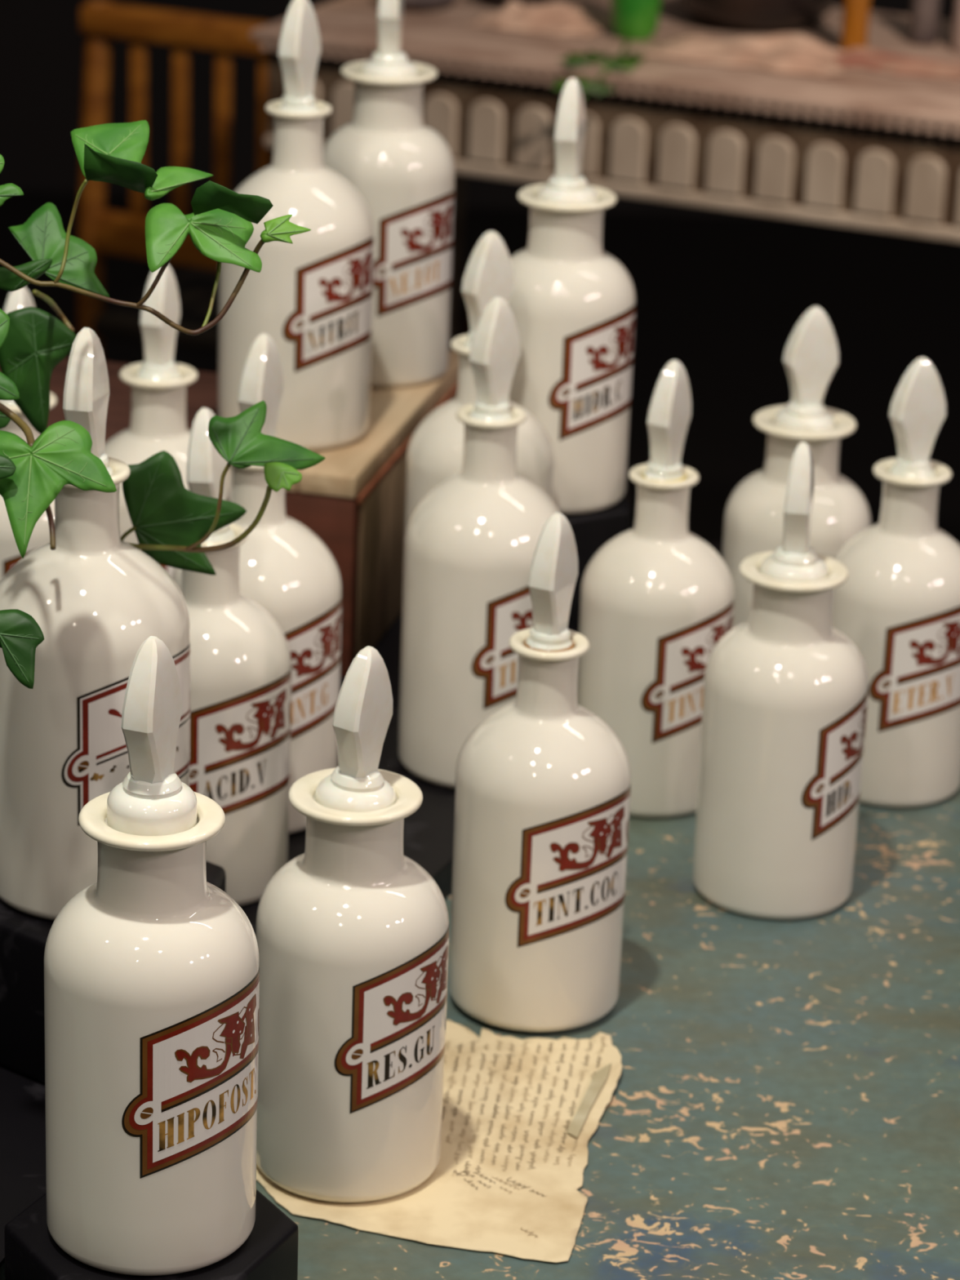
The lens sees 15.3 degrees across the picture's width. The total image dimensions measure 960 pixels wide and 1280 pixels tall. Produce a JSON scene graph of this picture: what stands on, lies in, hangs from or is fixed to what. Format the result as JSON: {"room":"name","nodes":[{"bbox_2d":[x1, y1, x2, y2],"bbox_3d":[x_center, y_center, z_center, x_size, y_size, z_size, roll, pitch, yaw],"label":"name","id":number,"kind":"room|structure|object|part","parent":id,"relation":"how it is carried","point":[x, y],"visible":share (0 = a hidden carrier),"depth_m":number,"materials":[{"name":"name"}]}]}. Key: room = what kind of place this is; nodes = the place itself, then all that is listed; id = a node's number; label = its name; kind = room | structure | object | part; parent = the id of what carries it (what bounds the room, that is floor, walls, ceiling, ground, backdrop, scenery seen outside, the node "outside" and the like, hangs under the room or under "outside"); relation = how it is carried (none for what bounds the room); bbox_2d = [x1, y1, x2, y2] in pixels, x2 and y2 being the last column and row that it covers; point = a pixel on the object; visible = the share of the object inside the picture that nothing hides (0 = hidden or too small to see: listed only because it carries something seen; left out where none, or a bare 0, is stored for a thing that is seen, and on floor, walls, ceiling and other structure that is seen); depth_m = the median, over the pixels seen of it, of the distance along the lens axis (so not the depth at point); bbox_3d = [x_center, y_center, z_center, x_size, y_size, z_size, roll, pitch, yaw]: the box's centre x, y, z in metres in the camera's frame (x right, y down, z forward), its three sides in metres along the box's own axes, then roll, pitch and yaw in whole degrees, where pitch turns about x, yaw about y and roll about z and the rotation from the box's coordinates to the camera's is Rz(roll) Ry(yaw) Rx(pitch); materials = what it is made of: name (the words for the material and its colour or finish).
{"room":"pharmacy","nodes":[
{"label":"pharmacy","id":0,"kind":"room"},
{"bbox_2d":[0,0,955,218],"bbox_3d":[0.580,-2.143,5.650,7.000,3.000,0.100,2,21,0],"label":"wall","id":1,"kind":"structure","parent":0,"point":[42,43],"depth_m":6.08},
{"bbox_2d":[0,190,959,544],"bbox_3d":[0.481,0.533,2.929,7.000,0.050,7.100,2,21,0],"label":"floor","id":2,"kind":"structure","parent":0,"point":[724,298],"depth_m":5.55,"materials":[{"name":"black"}]},
{"bbox_2d":[77,0,471,354],"bbox_3d":[-0.212,-0.344,4.005,0.399,0.771,0.376,11,23,21],"label":"wooden chair","id":3,"kind":"object","parent":2,"relation":"on","point":[108,232],"visible":0.22,"depth_m":3.79,"materials":[{"name":"orange wood"}]},
{"bbox_3d":[-0.425,-0.327,3.938,0.038,0.771,0.088,-1,21,-9],"label":"leg","id":4,"kind":"part","parent":3,"relation":"part of","materials":[{"name":"orange wood"}]},
{"bbox_3d":[-0.276,-0.417,3.808,0.305,0.045,0.024,11,23,21],"label":"rail","id":5,"kind":"part","parent":3,"relation":"part of","materials":[{"name":"orange wood"}]},
{"bbox_3d":[-0.266,-0.633,3.730,0.333,0.032,0.034,11,23,21],"label":"rail","id":6,"kind":"part","parent":3,"relation":"part of","materials":[{"name":"orange wood"}]},
{"bbox_3d":[-0.208,-0.373,4.002,0.325,0.025,0.360,11,23,21],"label":"seat","id":7,"kind":"part","parent":3,"relation":"part of","materials":[{"name":"brown wood"}]},
{"bbox_3d":[-0.012,-0.199,4.161,0.030,0.400,0.030,11,23,21],"label":"leg","id":8,"kind":"part","parent":3,"relation":"part of","materials":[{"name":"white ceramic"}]},
{"bbox_2d":[250,0,959,350],"bbox_3d":[0.484,-0.135,3.441,1.374,0.830,0.428,11,23,21],"label":"console table","id":9,"kind":"object","parent":2,"relation":"on","point":[855,148],"visible":0.61,"depth_m":3.25,"materials":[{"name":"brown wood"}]},
{"bbox_3d":[-0.188,-0.140,3.546,0.052,0.718,0.052,11,23,21],"label":"leg","id":10,"kind":"part","parent":9,"relation":"part of","materials":[{"name":"brown wood"}]},
{"bbox_2d":[404,0,454,9],"bbox_3d":[-0.062,-0.632,3.494,0.080,0.022,0.080,2,21,0],"label":"dish","id":11,"kind":"object","parent":9,"relation":"on","point":[408,4],"visible":0.7,"depth_m":3.46,"materials":[{"name":"stone"}]},
{"bbox_3d":[-0.045,-0.254,3.856,0.052,0.718,0.052,11,23,21],"label":"leg","id":12,"kind":"part","parent":9,"relation":"part of","materials":[{"name":"brown wood"}]},
{"bbox_2d":[477,0,555,7],"bbox_3d":[0.036,-0.647,3.516,0.084,0.040,0.084,2,21,0],"label":"dish","id":13,"kind":"object","parent":9,"relation":"on","point":[501,3],"visible":0.54,"depth_m":3.49,"materials":[{"name":"brown ceramic"}]},
{"bbox_2d":[467,0,611,37],"bbox_3d":[0.068,-0.606,3.432,0.133,0.023,0.114,11,23,21],"label":"crumpled paper","id":14,"kind":"object","parent":9,"relation":"on","point":[556,18],"visible":0.96,"depth_m":3.41,"materials":[{"name":"paper"}]},
{"bbox_2d":[552,35,645,98],"bbox_3d":[0.109,-0.528,3.287,0.085,0.050,0.182,2,21,0],"label":"sprig","id":15,"kind":"object","parent":9,"relation":"on","point":[628,62],"visible":0.88,"depth_m":3.23,"materials":[{"name":"green plant"}]},
{"bbox_3d":[0.121,-0.523,3.286,0.028,0.042,0.190,9,22,17],"label":"stem","id":16,"kind":"part","parent":15,"relation":"part of","materials":[{"name":"green plant"}]},
{"bbox_3d":[0.413,-0.446,3.121,1.344,0.008,0.014,11,23,21],"label":"dentil trim","id":17,"kind":"part","parent":9,"relation":"part of","materials":[{"name":"brown wood"}]},
{"bbox_3d":[0.416,-0.361,3.162,1.350,0.012,0.021,11,23,21],"label":"moulding","id":18,"kind":"part","parent":9,"relation":"part of","materials":[{"name":"brown wood"}]},
{"bbox_2d":[610,0,661,40],"bbox_3d":[0.150,-0.666,3.354,0.052,0.200,0.052,2,21,0],"label":"vase","id":19,"kind":"object","parent":9,"relation":"on","point":[638,20],"visible":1,"depth_m":3.37,"materials":[{"name":"green glass"}]},
{"bbox_2d":[641,32,848,77],"bbox_3d":[0.256,-0.553,3.318,0.190,0.020,0.121,11,23,21],"label":"paper","id":20,"kind":"object","parent":9,"relation":"on","point":[784,52],"visible":1,"depth_m":3.30,"materials":[{"name":"beige paper"}]},
{"bbox_2d":[679,0,835,31],"bbox_3d":[0.268,-0.624,3.463,0.164,0.052,0.164,2,21,0],"label":"bowl","id":21,"kind":"object","parent":9,"relation":"on","point":[748,15],"visible":1,"depth_m":3.40,"materials":[{"name":"brown ceramic"}]},
{"bbox_2d":[835,47,959,80],"bbox_3d":[0.386,-0.537,3.306,0.148,0.008,0.086,11,23,21],"label":"cloth","id":22,"kind":"object","parent":9,"relation":"on","point":[868,58],"visible":0.98,"depth_m":3.29,"materials":[{"name":"beige fabric"}]},
{"bbox_2d":[839,0,870,50],"bbox_3d":[0.353,-0.607,3.331,0.032,0.120,0.032,2,21,0],"label":"candlestick","id":23,"kind":"object","parent":22,"relation":"on","point":[855,13],"visible":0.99,"depth_m":3.33,"materials":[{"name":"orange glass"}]},
{"bbox_2d":[908,0,941,45],"bbox_3d":[0.425,-0.618,3.393,0.028,0.100,0.028,2,21,0],"label":"jar","id":24,"kind":"object","parent":9,"relation":"on","point":[924,23],"visible":1,"depth_m":3.39,"materials":[{"name":"ceramic"}]},
{"bbox_2d":[951,0,959,52],"bbox_3d":[0.475,-0.612,3.363,0.052,0.115,0.052,2,21,0],"label":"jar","id":25,"kind":"object","parent":9,"relation":"on","point":[956,31],"visible":1,"depth_m":3.37,"materials":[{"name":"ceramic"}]},
{"bbox_2d":[256,786,959,1279],"bbox_3d":[-0.018,0.472,1.921,1.240,0.750,1.250,2,21,0],"label":"table","id":26,"kind":"object","parent":2,"relation":"on","point":[784,1104],"visible":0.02,"depth_m":1.59,"materials":[{"name":"paint"}]},
{"bbox_2d":[4,1189,298,1279],"bbox_3d":[-0.128,0.247,1.389,0.113,0.045,0.103,2,21,0],"label":"plinth","id":27,"kind":"object","parent":26,"relation":"on","point":[270,1251],"visible":0.41,"depth_m":1.37,"materials":[{"name":"black paint"}]},
{"bbox_2d":[44,635,259,1275],"bbox_3d":[-0.123,0.113,1.335,0.081,0.244,0.081,0,21,-5],"label":"bottle","id":28,"kind":"object","parent":27,"relation":"on","point":[152,968],"visible":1,"depth_m":1.32,"materials":[{"name":"white ceramic"}]},
{"bbox_2d":[0,542,722,1279],"bbox_3d":[-0.134,0.099,1.807,0.580,0.020,1.000,2,21,0],"label":"display platform","id":29,"kind":"object","parent":26,"relation":"on","point":[428,832],"visible":0.04,"depth_m":1.75,"materials":[{"name":"black paint"}]},
{"bbox_2d":[0,286,57,580],"bbox_3d":[-0.241,-0.071,1.879,0.082,0.239,0.082,-1,21,-7],"label":"bottle","id":30,"kind":"object","parent":29,"relation":"on","point":[10,554],"visible":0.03,"depth_m":1.84,"materials":[{"name":"white ceramic"}]},
{"bbox_2d":[0,327,191,919],"bbox_3d":[-0.167,-0.011,1.516,0.087,0.252,0.087,0,21,-6],"label":"bottle","id":31,"kind":"object","parent":29,"relation":"on","point":[95,598],"visible":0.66,"depth_m":1.49,"materials":[{"name":"white ceramic"}]},
{"bbox_2d":[0,120,325,688],"bbox_3d":[-0.136,-0.101,1.447,0.144,0.210,0.204,2,21,0],"label":"trailing ivy","id":32,"kind":"object","parent":31,"relation":"in","point":[171,522],"visible":1,"depth_m":1.43,"materials":[{"name":"green plant"}]},
{"bbox_2d":[0,357,217,442],"bbox_3d":[-0.254,-0.087,2.089,0.200,0.118,0.152,7,21,12],"label":"wooden box","id":33,"kind":"object","parent":29,"relation":"on","point":[203,392],"visible":0.02,"depth_m":2.07,"materials":[{"name":"brown wood"}]},
{"bbox_2d":[0,860,226,1083],"bbox_3d":[-0.171,0.139,1.573,0.115,0.070,0.123,2,21,0],"label":"plinth","id":34,"kind":"object","parent":29,"relation":"on","point":[23,935],"visible":0.16,"depth_m":1.53,"materials":[{"name":"black paint"}]},
{"bbox_2d":[104,264,230,577],"bbox_3d":[-0.173,-0.087,1.927,0.081,0.240,0.081,0,21,-5],"label":"bottle","id":35,"kind":"object","parent":29,"relation":"on","point":[158,384],"visible":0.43,"depth_m":1.90,"materials":[{"name":"white ceramic"}]},
{"bbox_2d":[181,407,291,906],"bbox_3d":[-0.128,0.005,1.693,0.077,0.239,0.077,0,21,-4],"label":"bottle","id":36,"kind":"object","parent":29,"relation":"on","point":[241,660],"visible":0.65,"depth_m":1.67,"materials":[{"name":"white ceramic"}]},
{"bbox_2d":[172,333,342,833],"bbox_3d":[-0.111,-0.032,1.774,0.085,0.250,0.085,1,21,-4],"label":"bottle","id":37,"kind":"object","parent":29,"relation":"on","point":[286,568],"visible":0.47,"depth_m":1.75,"materials":[{"name":"white ceramic"}]},
{"bbox_2d":[229,350,458,676],"bbox_3d":[-0.086,-0.083,2.093,0.100,0.118,0.258,7,21,12],"label":"wooden crate","id":38,"kind":"object","parent":29,"relation":"on","point":[353,500],"visible":0.28,"depth_m":2.00,"materials":[{"name":"brown wood"}]},
{"bbox_2d":[217,0,373,450],"bbox_3d":[-0.101,-0.234,1.976,0.086,0.247,0.086,1,21,-3],"label":"bottle","id":39,"kind":"object","parent":38,"relation":"on","point":[312,295],"visible":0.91,"depth_m":1.96,"materials":[{"name":"white ceramic"}]},
{"bbox_2d":[322,0,454,387],"bbox_3d":[-0.054,-0.276,2.093,0.080,0.246,0.080,1,21,-2],"label":"bottle","id":40,"kind":"object","parent":38,"relation":"on","point":[402,168],"visible":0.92,"depth_m":2.07,"materials":[{"name":"white ceramic"}]},
{"bbox_2d":[398,296,559,788],"bbox_3d":[0.004,-0.054,1.838,0.085,0.253,0.085,2,21,0],"label":"bottle","id":41,"kind":"object","parent":29,"relation":"on","point":[470,542],"visible":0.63,"depth_m":1.81,"materials":[{"name":"white ceramic"}]},
{"bbox_2d":[404,231,554,531],"bbox_3d":[0.000,-0.091,1.921,0.080,0.264,0.080,2,21,0],"label":"bottle","id":42,"kind":"object","parent":29,"relation":"on","point":[435,451],"visible":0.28,"depth_m":1.89,"materials":[{"name":"white ceramic"}]},
{"bbox_2d":[508,77,635,514],"bbox_3d":[0.046,-0.192,1.958,0.080,0.235,0.080,3,21,1],"label":"bottle","id":43,"kind":"object","parent":29,"relation":"on","point":[572,304],"visible":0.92,"depth_m":1.94,"materials":[{"name":"white ceramic"}]},
{"bbox_2d":[562,484,631,632],"bbox_3d":[0.040,-0.037,2.018,0.085,0.096,0.096,2,21,0],"label":"plinth","id":44,"kind":"object","parent":29,"relation":"on","point":[592,531],"visible":0.11,"depth_m":1.97,"materials":[{"name":"black paint"}]},
{"bbox_2d":[256,1019,622,1262],"bbox_3d":[-0.022,0.210,1.551,0.152,0.004,0.202,5,21,8],"label":"sheet","id":45,"kind":"object","parent":26,"relation":"on","point":[520,1117],"visible":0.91,"depth_m":1.53,"materials":[{"name":"paper"}]},
{"bbox_2d":[255,645,448,1202],"bbox_3d":[-0.052,0.112,1.479,0.080,0.234,0.080,1,21,-2],"label":"bottle","id":46,"kind":"object","parent":45,"relation":"on","point":[352,932],"visible":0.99,"depth_m":1.46,"materials":[{"name":"white ceramic"}]},
{"bbox_2d":[448,512,631,1031],"bbox_3d":[0.029,0.055,1.627,0.080,0.239,0.080,3,21,1],"label":"bottle","id":47,"kind":"object","parent":26,"relation":"on","point":[543,783],"visible":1,"depth_m":1.61,"materials":[{"name":"white ceramic"}]},
{"bbox_2d":[577,360,733,817],"bbox_3d":[0.093,-0.031,1.863,0.080,0.239,0.080,3,21,3],"label":"bottle","id":48,"kind":"object","parent":26,"relation":"on","point":[657,599],"visible":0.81,"depth_m":1.84,"materials":[{"name":"white ceramic"}]},
{"bbox_2d":[692,441,868,919],"bbox_3d":[0.151,0.015,1.753,0.083,0.235,0.082,4,21,5],"label":"bottle","id":49,"kind":"object","parent":26,"relation":"on","point":[786,691],"visible":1,"depth_m":1.73,"materials":[{"name":"white ceramic"}]},
{"bbox_2d":[721,306,871,627],"bbox_3d":[0.176,-0.069,1.970,0.081,0.238,0.081,7,21,11],"label":"bottle","id":50,"kind":"object","parent":26,"relation":"on","point":[753,517],"visible":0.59,"depth_m":1.94,"materials":[{"name":"white ceramic"}]},
{"bbox_2d":[831,357,959,808],"bbox_3d":[0.224,-0.035,1.886,0.080,0.238,0.080,5,21,7],"label":"bottle","id":51,"kind":"object","parent":26,"relation":"on","point":[898,603],"visible":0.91,"depth_m":1.86,"materials":[{"name":"white ceramic"}]}
]}

